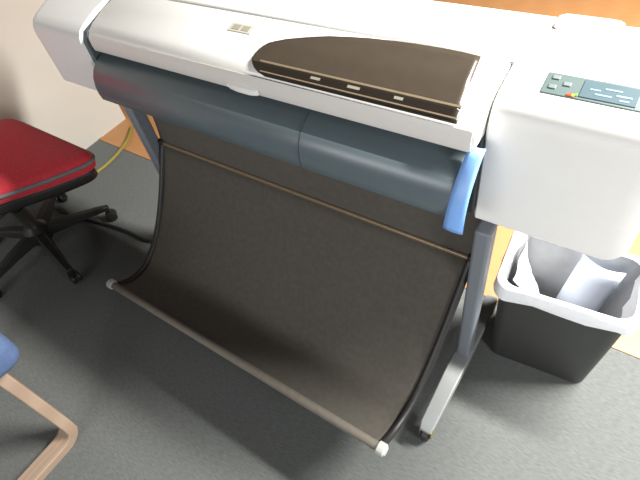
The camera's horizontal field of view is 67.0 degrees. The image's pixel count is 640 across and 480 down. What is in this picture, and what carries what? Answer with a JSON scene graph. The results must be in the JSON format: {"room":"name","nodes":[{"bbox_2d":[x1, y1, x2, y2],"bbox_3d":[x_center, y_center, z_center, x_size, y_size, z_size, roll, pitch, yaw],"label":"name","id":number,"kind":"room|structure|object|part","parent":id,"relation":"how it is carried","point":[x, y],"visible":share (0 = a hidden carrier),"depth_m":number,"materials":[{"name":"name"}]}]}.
{"room":"office print room","nodes":[
{"label":"office print room","id":0,"kind":"room"},
{"bbox_2d":[0,0,125,148],"bbox_3d":[-2.832,0.129,0.701,0.100,2.750,5.150,23,58,27],"label":"wall","id":1,"kind":"structure","parent":0,"point":[33,92],"depth_m":2.46,"materials":[{"name":"beige paint"}]},
{"bbox_2d":[99,137,639,358],"bbox_3d":[0.039,-0.043,2.123,8.240,0.004,0.024,23,58,27],"label":"trim","id":2,"kind":"structure","parent":1,"relation":"attached to","point":[627,350],"depth_m":1.80,"materials":[{"name":"orange wood"}]},
{"bbox_2d":[0,0,639,479],"bbox_3d":[0.100,-0.098,2.194,8.240,0.050,10.100,23,58,27],"label":"floor","id":3,"kind":"structure","parent":0,"point":[145,399],"depth_m":1.67,"materials":[{"name":"grey carpet"}]},
{"bbox_2d":[0,333,77,479],"bbox_3d":[-1.289,0.471,1.342,0.638,0.913,0.732,23,58,27],"label":"chair","id":4,"kind":"object","parent":3,"relation":"on","point":[66,437],"visible":1,"depth_m":1.57,"materials":[{"name":"brown wood"}]},
{"bbox_3d":[-1.246,0.372,1.346,0.638,0.118,0.545,23,58,27],"label":"seat","id":5,"kind":"part","parent":4,"relation":"part of","materials":[{"name":"blue fabric"}]},
{"bbox_2d":[0,119,117,297],"bbox_3d":[-1.381,-0.291,1.922,0.800,1.031,0.646,23,58,27],"label":"office chair","id":6,"kind":"object","parent":3,"relation":"on","point":[37,165],"visible":1,"depth_m":1.96,"materials":[{"name":"red fabric"}]},
{"bbox_3d":[-1.480,-0.040,2.282,0.295,0.061,0.058,2,51,12],"label":"leg","id":7,"kind":"part","parent":6,"relation":"part of","materials":[{"name":"black plastic"}]},
{"bbox_3d":[-1.388,0.094,2.151,0.058,0.061,0.295,17,55,23],"label":"leg","id":8,"kind":"part","parent":6,"relation":"part of","materials":[{"name":"black plastic"}]},
{"bbox_3d":[-1.332,-0.165,2.360,0.058,0.061,0.295,-12,49,1],"label":"leg","id":9,"kind":"part","parent":6,"relation":"part of","materials":[{"name":"black plastic"}]},
{"bbox_3d":[-1.319,-0.269,1.953,0.695,0.087,0.538,23,58,27],"label":"seat","id":10,"kind":"part","parent":6,"relation":"part of","materials":[{"name":"red fabric"}]},
{"bbox_3d":[-1.183,0.051,2.148,0.058,0.061,0.295,-40,55,-22],"label":"leg","id":11,"kind":"part","parent":6,"relation":"part of","materials":[{"name":"black plastic"}]},
{"bbox_3d":[-1.149,-0.109,2.277,0.295,0.061,0.058,-25,50,-11],"label":"leg","id":12,"kind":"part","parent":6,"relation":"part of","materials":[{"name":"black plastic"}]},
{"bbox_2d":[0,125,133,217],"bbox_3d":[-1.470,-0.223,2.547,0.196,0.025,1.310,30,61,30],"label":"cable","id":13,"kind":"object","parent":3,"relation":"on","point":[126,141],"visible":0.33,"depth_m":2.70,"materials":[{"name":"yellow plastic"}]},
{"bbox_2d":[53,207,151,242],"bbox_3d":[-0.944,-0.090,2.341,0.904,0.016,0.296,-4,50,8],"label":"power cord","id":14,"kind":"object","parent":3,"relation":"on","point":[54,208],"visible":0.53,"depth_m":2.32,"materials":[{"name":"black rubber"}]},
{"bbox_2d":[33,0,639,456],"bbox_3d":[-0.141,-0.082,1.483,1.788,1.071,0.768,23,58,27],"label":"printer","id":15,"kind":"object","parent":3,"relation":"on","point":[335,176],"visible":1,"depth_m":1.26,"materials":[{"name":"white plastic"}]},
{"bbox_3d":[-0.669,-0.079,1.810,0.022,0.377,0.480,19,56,24],"label":"arm","id":16,"kind":"part","parent":15,"relation":"part of","materials":[{"name":"black plastic"}]},
{"bbox_3d":[-0.607,-0.289,1.868,0.040,0.689,0.052,23,58,27],"label":"stand leg","id":17,"kind":"part","parent":15,"relation":"part of","materials":[{"name":"grey paint"}]},
{"bbox_3d":[-0.306,0.357,1.536,1.125,0.026,0.026,23,58,27],"label":"rod","id":18,"kind":"part","parent":15,"relation":"part of","materials":[{"name":"metal"}]},
{"bbox_3d":[0.059,-0.309,1.014,0.481,0.004,0.002,23,58,27],"label":"window trim","id":19,"kind":"part","parent":15,"relation":"part of","materials":[{"name":"beige plastic"}]},
{"bbox_3d":[0.063,-0.334,1.019,0.491,0.005,0.004,23,58,27],"label":"window trim","id":20,"kind":"part","parent":15,"relation":"part of","materials":[{"name":"beige plastic"}]},
{"bbox_3d":[0.280,0.318,1.295,0.022,0.378,0.481,27,59,29],"label":"arm","id":21,"kind":"part","parent":15,"relation":"part of","materials":[{"name":"black plastic"}]},
{"bbox_3d":[0.288,-0.099,0.973,0.044,0.170,0.086,23,58,27],"label":"blue lever","id":22,"kind":"part","parent":15,"relation":"part of","materials":[{"name":"plastic"}]},
{"bbox_3d":[0.425,0.164,1.337,0.040,0.614,0.052,23,58,27],"label":"stand leg","id":23,"kind":"part","parent":15,"relation":"part of","materials":[{"name":"grey paint"}]},
{"bbox_3d":[0.495,-0.254,0.838,0.204,0.014,0.049,23,58,27],"label":"control panel","id":24,"kind":"part","parent":15,"relation":"part of","materials":[{"name":"grey plastic"}]},
{"bbox_2d":[491,234,639,382],"bbox_3d":[0.722,0.227,1.486,0.350,0.425,0.234,18,56,24],"label":"waste bin","id":25,"kind":"object","parent":3,"relation":"on","point":[533,337],"visible":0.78,"depth_m":1.45,"materials":[{"name":"black plastic"}]},
{"bbox_2d":[493,231,639,335],"bbox_3d":[0.718,0.213,1.472,0.365,0.395,0.248,18,56,24],"label":"bag","id":26,"kind":"object","parent":25,"relation":"in","point":[528,293],"visible":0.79,"depth_m":1.30,"materials":[{"name":"white plastic"}]},
{"bbox_2d":[556,254,625,311],"bbox_3d":[0.778,0.179,1.440,0.145,0.320,0.066,23,58,27],"label":"paper sheet","id":27,"kind":"object","parent":26,"relation":"in","point":[589,285],"visible":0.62,"depth_m":1.39,"materials":[{"name":"white paper"}]}
]}

